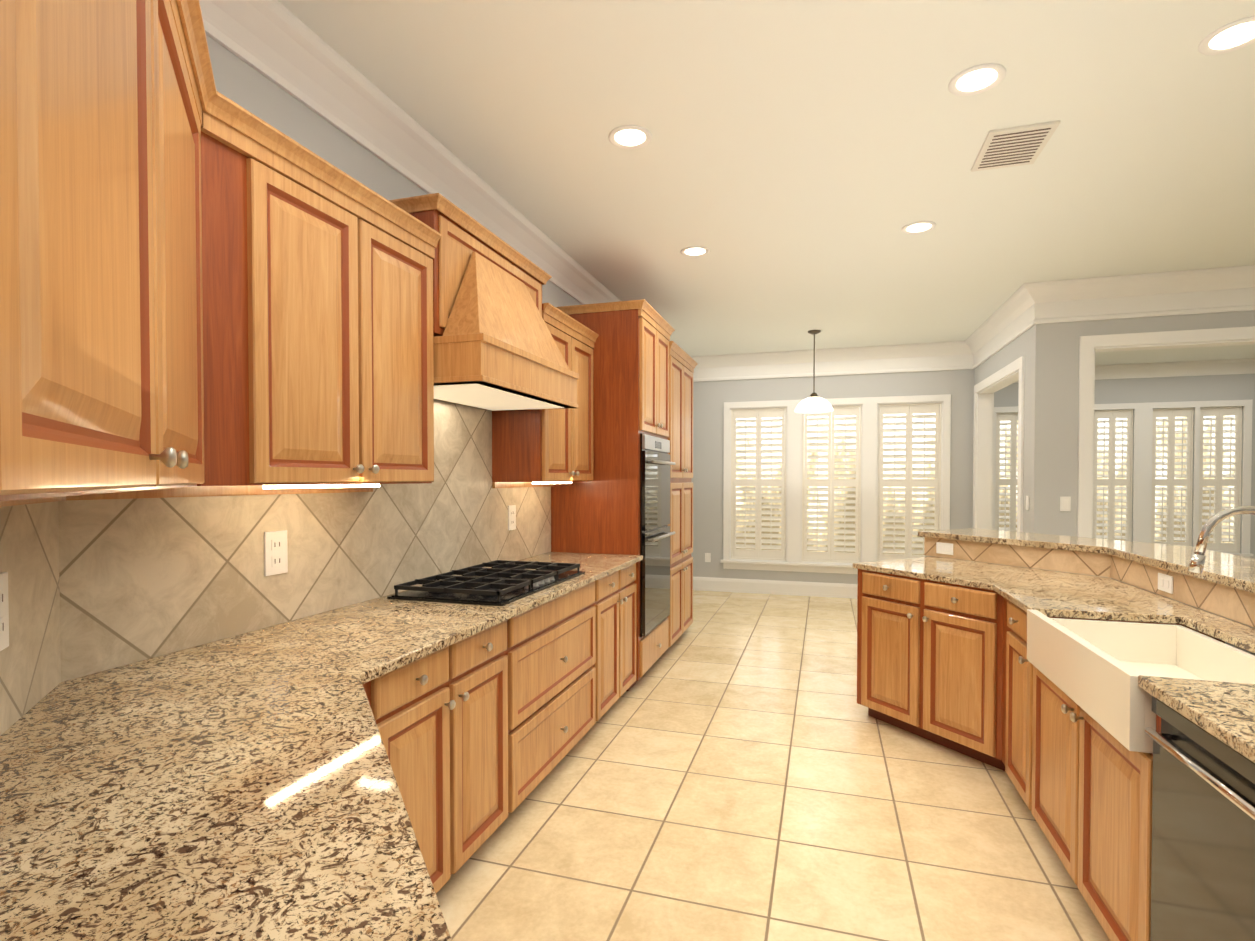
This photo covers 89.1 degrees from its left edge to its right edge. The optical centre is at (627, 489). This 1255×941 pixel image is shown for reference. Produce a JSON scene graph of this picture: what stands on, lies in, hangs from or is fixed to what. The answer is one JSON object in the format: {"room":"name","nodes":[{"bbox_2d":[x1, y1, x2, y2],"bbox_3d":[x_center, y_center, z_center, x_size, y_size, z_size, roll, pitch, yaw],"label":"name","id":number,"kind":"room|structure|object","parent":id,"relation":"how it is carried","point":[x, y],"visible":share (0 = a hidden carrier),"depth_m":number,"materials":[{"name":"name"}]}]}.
{"room":"kitchen","nodes":[
{"label":"kitchen","id":0,"kind":"room"},
{"bbox_2d":[206,34,1254,583],"bbox_3d":[3.513,-0.120,3.846,8.340,2.950,11.369,0,1,17],"label":"wall","id":1,"kind":"structure","parent":0,"point":[1050,352],"depth_m":5.35,"materials":[{"name":"grey paint"}]},
{"bbox_2d":[0,400,550,735],"bbox_3d":[-0.763,0.255,0.378,1.878,0.483,1.908,0,1,17],"label":"backsplash","id":2,"kind":"structure","parent":1,"relation":"attached to","point":[96,586],"depth_m":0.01,"materials":[{"name":"tile"}]},
{"bbox_2d":[0,572,8,650],"bbox_3d":[-1.212,0.239,1.228,0.008,0.148,0.092,0,1,-28],"label":"electrical outlet","id":3,"kind":"object","parent":2,"relation":"attached to","point":[4,623],"visible":0.98,"depth_m":1.25,"materials":[{"name":"white plastic"}]},
{"bbox_2d":[264,530,287,575],"bbox_3d":[-1.203,0.217,2.185,0.008,0.148,0.092,0,1,17],"label":"electrical outlet","id":4,"kind":"object","parent":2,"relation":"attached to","point":[275,552],"visible":1,"depth_m":2.18,"materials":[{"name":"white plastic"}]},
{"bbox_2d":[508,505,515,530],"bbox_3d":[-0.694,0.170,3.832,0.008,0.148,0.092,0,1,17],"label":"electrical outlet","id":5,"kind":"object","parent":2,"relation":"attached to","point":[511,517],"visible":1,"depth_m":3.82,"materials":[{"name":"white plastic"}]},
{"bbox_2d":[0,0,567,506],"bbox_3d":[-0.885,-0.488,0.897,1.194,0.983,1.194,0,1,17],"label":"upper cabinet","id":6,"kind":"object","parent":1,"relation":"attached to","point":[206,288],"depth_m":1.34,"materials":[{"name":"brown wood"}]},
{"bbox_2d":[199,0,620,304],"bbox_3d":[-0.325,-1.461,4.833,0.130,0.299,6.930,0,1,17],"label":"crown molding","id":7,"kind":"structure","parent":1,"relation":"attached to","point":[277,42],"depth_m":2.54,"materials":[{"name":"white"}]},
{"bbox_2d":[389,193,578,410],"bbox_3d":[-0.667,-0.797,3.034,0.538,0.738,1.078,0,1,17],"label":"range hood","id":8,"kind":"object","parent":1,"relation":"attached to","point":[495,347],"visible":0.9,"depth_m":2.73,"materials":[{"name":"brown wood"}]},
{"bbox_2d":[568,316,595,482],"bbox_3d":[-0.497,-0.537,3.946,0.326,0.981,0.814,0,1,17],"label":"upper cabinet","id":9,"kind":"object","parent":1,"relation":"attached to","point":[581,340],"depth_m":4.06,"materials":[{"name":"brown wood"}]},
{"bbox_2d":[705,553,710,561],"bbox_3d":[1.016,0.865,8.077,0.072,0.116,0.009,0,1,17],"label":"outlet","id":10,"kind":"object","parent":1,"relation":"attached to","point":[707,557],"visible":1,"depth_m":8.07,"materials":[{"name":"white plastic"}]},
{"bbox_2d":[731,408,786,560],"bbox_3d":[1.630,-0.063,7.918,0.669,1.867,0.082,0,1,17],"label":"blinds","id":11,"kind":"object","parent":1,"relation":"attached to","point":[756,552],"depth_m":7.92,"materials":[{"name":"white wood"}]},
{"bbox_2d":[693,577,857,598],"bbox_3d":[2.260,1.207,7.686,3.410,0.170,0.036,0,1,17],"label":"baseboard","id":12,"kind":"structure","parent":1,"relation":"attached to","point":[821,589],"depth_m":7.79,"materials":[{"name":"white"}]},
{"bbox_2d":[802,405,860,562],"bbox_3d":[2.449,-0.058,7.665,0.670,1.867,0.082,0,1,17],"label":"blinds","id":13,"kind":"object","parent":1,"relation":"attached to","point":[808,556],"depth_m":7.66,"materials":[{"name":"white wood"}]},
{"bbox_2d":[691,341,974,381],"bbox_3d":[2.320,-1.507,7.581,3.260,0.299,0.115,0,1,17],"label":"crown molding","id":14,"kind":"structure","parent":1,"relation":"attached to","point":[939,356],"depth_m":7.56,"materials":[{"name":"white"}]},
{"bbox_2d":[720,394,950,573],"bbox_3d":[2.443,-0.041,7.648,2.630,2.085,0.160,0,1,17],"label":"window frame","id":15,"kind":"structure","parent":1,"relation":"attached to","point":[869,405],"depth_m":7.65,"materials":[{"name":"white wood"}]},
{"bbox_2d":[877,403,941,560],"bbox_3d":[3.267,-0.075,7.412,0.671,1.825,0.082,0,1,17],"label":"blinds","id":16,"kind":"object","parent":1,"relation":"attached to","point":[908,409],"depth_m":7.41,"materials":[{"name":"white wood"}]},
{"bbox_2d":[963,293,1029,367],"bbox_3d":[3.496,-1.482,6.064,0.115,0.299,2.040,0,1,17],"label":"crown molding","id":17,"kind":"structure","parent":1,"relation":"attached to","point":[999,330],"depth_m":6.20,"materials":[{"name":"white"}]},
{"bbox_2d":[973,356,1024,531],"bbox_3d":[3.670,0.091,6.219,0.180,2.450,1.810,0,1,17],"label":"door frame","id":18,"kind":"structure","parent":1,"relation":"attached to","point":[984,451],"depth_m":6.97,"materials":[{"name":"white"}]},
{"bbox_2d":[995,413,1017,530],"bbox_3d":[5.403,-0.247,9.104,0.276,1.668,0.082,0,1,17],"label":"window shutters","id":19,"kind":"object","parent":1,"relation":"attached to","point":[1012,417],"depth_m":9.09,"materials":[{"name":"white wood"}]},
{"bbox_2d":[1026,496,1028,509],"bbox_3d":[3.288,0.112,5.244,0.009,0.116,0.072,0,1,17],"label":"light switch","id":20,"kind":"object","parent":1,"relation":"attached to","point":[1027,502],"visible":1,"depth_m":5.23,"materials":[{"name":"white plastic"}]},
{"bbox_2d":[1060,497,1070,510],"bbox_3d":[3.454,0.115,5.029,0.072,0.116,0.009,0,1,17],"label":"light switch","id":21,"kind":"object","parent":1,"relation":"attached to","point":[1065,503],"visible":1,"depth_m":5.03,"materials":[{"name":"white plastic"}]},
{"bbox_2d":[1093,409,1132,540],"bbox_3d":[6.627,-0.194,8.727,0.448,1.774,0.082,0,1,17],"label":"window shutters","id":22,"kind":"object","parent":1,"relation":"attached to","point":[1111,482],"depth_m":8.72,"materials":[{"name":"white wood"}]},
{"bbox_2d":[1014,358,1254,382],"bbox_3d":[6.828,-1.585,8.534,4.510,0.174,0.130,0,1,17],"label":"crown molding","id":23,"kind":"structure","parent":1,"relation":"attached to","point":[1233,366],"depth_m":8.40,"materials":[{"name":"white"}]},
{"bbox_2d":[1015,265,1254,327],"bbox_3d":[4.654,-1.457,4.578,3.205,0.299,0.115,0,1,17],"label":"crown molding","id":24,"kind":"structure","parent":1,"relation":"attached to","point":[1226,289],"depth_m":4.84,"materials":[{"name":"white paint"}]},
{"bbox_2d":[1077,326,1254,557],"bbox_3d":[4.670,0.075,4.732,2.330,2.530,0.180,0,1,17],"label":"door frame","id":25,"kind":"structure","parent":1,"relation":"attached to","point":[1088,345],"depth_m":4.99,"materials":[{"name":"white"}]},
{"bbox_2d":[1151,408,1193,546],"bbox_3d":[7.265,-0.161,8.530,0.448,1.833,0.082,0,1,17],"label":"window shutters","id":26,"kind":"object","parent":1,"relation":"attached to","point":[1170,482],"depth_m":8.52,"materials":[{"name":"white wood"}]},
{"bbox_2d":[1198,406,1241,534],"bbox_3d":[7.762,-0.239,8.375,0.446,1.672,0.082,0,1,17],"label":"window shutters","id":27,"kind":"object","parent":1,"relation":"attached to","point":[1218,412],"depth_m":8.36,"materials":[{"name":"white wood"}]},
{"bbox_2d":[278,0,1254,365],"bbox_3d":[3.398,-1.638,3.380,8.700,0.100,12.600,0,1,17],"label":"ceiling","id":28,"kind":"structure","parent":0,"point":[794,166],"depth_m":2.90,"materials":[{"name":"white paint"}]},
{"bbox_2d":[608,125,651,148],"bbox_3d":[0.012,-1.575,2.858,0.196,0.007,0.196,0,1,17],"label":"recessed light","id":29,"kind":"object","parent":28,"relation":"in","point":[630,137],"visible":1,"depth_m":2.85,"materials":[{"name":"white"}]},
{"bbox_2d":[681,246,709,256],"bbox_3d":[0.455,-1.599,4.291,0.196,0.007,0.196,0,1,17],"label":"recessed light","id":30,"kind":"object","parent":28,"relation":"in","point":[694,251],"visible":1,"depth_m":4.29,"materials":[{"name":"white"}]},
{"bbox_2d":[795,330,833,412],"bbox_3d":[1.935,-1.224,6.613,0.390,0.831,0.390,0,1,17],"label":"pendant light","id":31,"kind":"object","parent":28,"relation":"hanging from","point":[813,403],"visible":1,"depth_m":6.54,"materials":[{"name":"white glass"}]},
{"bbox_2d":[901,221,935,233],"bbox_3d":[1.774,-1.592,3.883,0.196,0.007,0.196,0,1,17],"label":"recessed light","id":32,"kind":"object","parent":28,"relation":"in","point":[919,227],"visible":1,"depth_m":3.88,"materials":[{"name":"white"}]},
{"bbox_2d":[948,63,1005,95],"bbox_3d":[1.340,-1.568,2.447,0.196,0.007,0.196,0,1,17],"label":"recessed light","id":33,"kind":"object","parent":28,"relation":"in","point":[975,80],"visible":1,"depth_m":2.44,"materials":[{"name":"white"}]},
{"bbox_2d":[971,121,1059,171],"bbox_3d":[1.775,-1.573,2.941,0.270,0.012,0.370,0,1,17],"label":"ceiling vent","id":34,"kind":"object","parent":28,"relation":"in","point":[1014,146],"visible":0.98,"depth_m":2.91,"materials":[{"name":"beige metal"}]},
{"bbox_2d":[1198,16,1254,54],"bbox_3d":[2.102,-1.564,2.201,0.196,0.007,0.196,0,1,17],"label":"recessed light","id":35,"kind":"object","parent":28,"relation":"in","point":[1235,35],"visible":1,"depth_m":2.21,"materials":[{"name":"white"}]},
{"bbox_2d":[436,590,1109,940],"bbox_3d":[3.398,1.412,3.430,8.700,0.100,12.600,0,1,17],"label":"floor","id":36,"kind":"structure","parent":0,"point":[734,766],"depth_m":2.61,"materials":[{"name":"tile"}]},
{"bbox_2d":[363,617,514,706],"bbox_3d":[-0.893,0.940,2.182,0.626,0.884,0.895,0,1,17],"label":"base cabinet","id":37,"kind":"object","parent":36,"relation":"on","point":[481,666],"depth_m":2.22,"materials":[{"name":"brown wood"}]},
{"bbox_2d":[364,687,602,892],"bbox_3d":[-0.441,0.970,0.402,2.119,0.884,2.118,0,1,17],"label":"base cabinet","id":38,"kind":"object","parent":36,"relation":"on","point":[483,733],"depth_m":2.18,"materials":[{"name":"brown wood"}]},
{"bbox_2d":[0,664,451,940],"bbox_3d":[-0.184,0.513,0.347,1.681,0.030,2.182,0,1,17],"label":"countertop","id":39,"kind":"structure","parent":38,"relation":"on","point":[240,788],"depth_m":0.88,"materials":[{"name":"stone"}]},
{"bbox_2d":[0,552,642,811],"bbox_3d":[-0.922,0.486,1.977,0.690,0.030,4.857,0,1,17],"label":"countertop","id":40,"kind":"structure","parent":38,"relation":"on","point":[87,725],"depth_m":1.61,"materials":[{"name":"stone"}]},
{"bbox_2d":[387,560,584,605],"bbox_3d":[-0.616,0.423,3.025,0.533,0.058,0.915,0,1,17],"label":"gas cooktop","id":41,"kind":"object","parent":40,"relation":"in","point":[501,582],"visible":1,"depth_m":2.81,"materials":[{"name":"black metal"}]},
{"bbox_2d":[515,579,598,714],"bbox_3d":[-0.613,0.925,3.087,0.626,0.884,1.000,0,1,17],"label":"base cabinet","id":42,"kind":"object","parent":36,"relation":"on","point":[557,640],"depth_m":3.01,"materials":[{"name":"brown wood"}]},
{"bbox_2d":[551,299,670,690],"bbox_3d":[-0.100,0.049,4.689,0.651,2.584,0.820,0,1,17],"label":"tall cabinet","id":43,"kind":"object","parent":36,"relation":"on","point":[644,366],"depth_m":4.27,"materials":[{"name":"brown wood"}]},
{"bbox_2d":[640,433,675,636],"bbox_3d":[0.233,0.303,4.590,0.086,1.360,0.730,0,1,17],"label":"double wall oven","id":44,"kind":"object","parent":43,"relation":"in","point":[655,532],"visible":1,"depth_m":4.47,"materials":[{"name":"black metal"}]},
{"bbox_2d":[599,563,636,714],"bbox_3d":[-0.350,0.911,3.939,0.626,0.884,0.784,0,1,17],"label":"base cabinet","id":45,"kind":"object","parent":36,"relation":"on","point":[618,589],"depth_m":3.80,"materials":[{"name":"brown wood"}]},
{"bbox_2d":[671,341,694,645],"bbox_3d":[0.161,0.085,5.536,0.651,2.484,0.948,0,1,17],"label":"tall cabinet","id":46,"kind":"object","parent":36,"relation":"on","point":[682,365],"depth_m":5.40,"materials":[{"name":"brown wood"}]},
{"bbox_2d":[857,569,996,765],"bbox_3d":[1.913,0.918,3.535,1.196,0.884,1.058,0,1,17],"label":"base cabinet","id":47,"kind":"object","parent":36,"relation":"on","point":[949,666],"depth_m":3.35,"materials":[{"name":"brown wood"}]},
{"bbox_2d":[853,556,964,585],"bbox_3d":[1.573,0.457,3.686,0.510,0.030,1.116,0,1,17],"label":"countertop","id":48,"kind":"structure","parent":47,"relation":"on","point":[927,568],"depth_m":3.61,"materials":[{"name":"stone"}]},
{"bbox_2d":[937,557,1254,762],"bbox_3d":[1.567,0.492,1.588,0.717,0.030,5.127,0,1,17],"label":"countertop","id":49,"kind":"structure","parent":47,"relation":"on","point":[1223,712],"depth_m":2.40,"materials":[{"name":"stone"}]},
{"bbox_2d":[1027,609,1254,752],"bbox_3d":[1.661,0.572,1.991,0.493,0.196,0.876,0,1,17],"label":"sink","id":50,"kind":"object","parent":49,"relation":"in","point":[1094,669],"visible":0.65,"depth_m":2.11,"materials":[{"name":"beige ceramic"}]},
{"bbox_2d":[1025,662,1160,940],"bbox_3d":[1.748,1.031,1.987,0.596,0.709,0.946,0,1,17],"label":"base cabinet","id":51,"kind":"object","parent":36,"relation":"on","point":[1090,795],"depth_m":1.95,"materials":[{"name":"brown wood"}]},
{"bbox_2d":[993,593,1224,801],"bbox_3d":[1.965,0.932,2.686,0.596,0.884,0.595,0,1,17],"label":"base cabinet","id":52,"kind":"object","parent":36,"relation":"on","point":[1011,691],"depth_m":2.83,"materials":[{"name":"brown wood"}]},
{"bbox_2d":[1145,696,1254,940],"bbox_3d":[1.476,0.958,1.238,0.580,0.880,0.606,0,1,17],"label":"dishwasher","id":53,"kind":"object","parent":36,"relation":"on","point":[1203,846],"visible":0.9,"depth_m":1.40,"materials":[{"name":"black metal"}]},
{"bbox_2d":[924,537,1107,577],"bbox_3d":[2.213,0.839,3.771,0.750,1.035,0.859,0,1,17],"label":"wall","id":54,"kind":"structure","parent":0,"point":[1076,562],"depth_m":3.61,"materials":[{"name":"beige tile"}]},
{"bbox_2d":[936,542,952,554],"bbox_3d":[2.018,0.376,4.057,0.008,0.072,0.116,0,1,-28],"label":"outlet","id":55,"kind":"object","parent":54,"relation":"attached to","point":[944,548],"visible":1,"depth_m":4.05,"materials":[{"name":"white plastic"}]},
{"bbox_2d":[1108,554,1254,654],"bbox_3d":[2.047,0.873,1.693,0.140,1.035,3.400,0,1,17],"label":"tile backsplash","id":56,"kind":"structure","parent":0,"point":[1232,603],"depth_m":2.50,"materials":[{"name":"beige tile"}]},
{"bbox_2d":[918,528,1254,592],"bbox_3d":[1.951,0.326,2.288,1.201,0.035,4.497,0,1,17],"label":"raised bar","id":57,"kind":"object","parent":56,"relation":"on","point":[1232,570],"visible":0.98,"depth_m":3.12,"materials":[{"name":"stone"}]},
{"bbox_2d":[1187,506,1254,573],"bbox_3d":[1.848,0.261,1.896,0.276,0.421,0.112,0,1,17],"label":"gooseneck faucet","id":58,"kind":"object","parent":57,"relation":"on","point":[1197,562],"visible":1,"depth_m":1.94,"materials":[{"name":"silver metal"}]},
{"bbox_2d":[1158,573,1172,593],"bbox_3d":[2.286,0.399,2.711,0.008,0.072,0.116,0,1,17],"label":"outlet","id":59,"kind":"object","parent":56,"relation":"attached to","point":[1165,582],"visible":1,"depth_m":2.70,"materials":[{"name":"white plastic"}]},
{"label":"outside","id":60,"kind":"structure","parent":0,"visible":0},
{"bbox_2d":[736,412,1234,560],"bbox_3d":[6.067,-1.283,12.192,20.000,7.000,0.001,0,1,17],"label":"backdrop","id":61,"kind":"structure","parent":60,"point":[933,459],"depth_m":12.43,"materials":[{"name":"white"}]}
]}

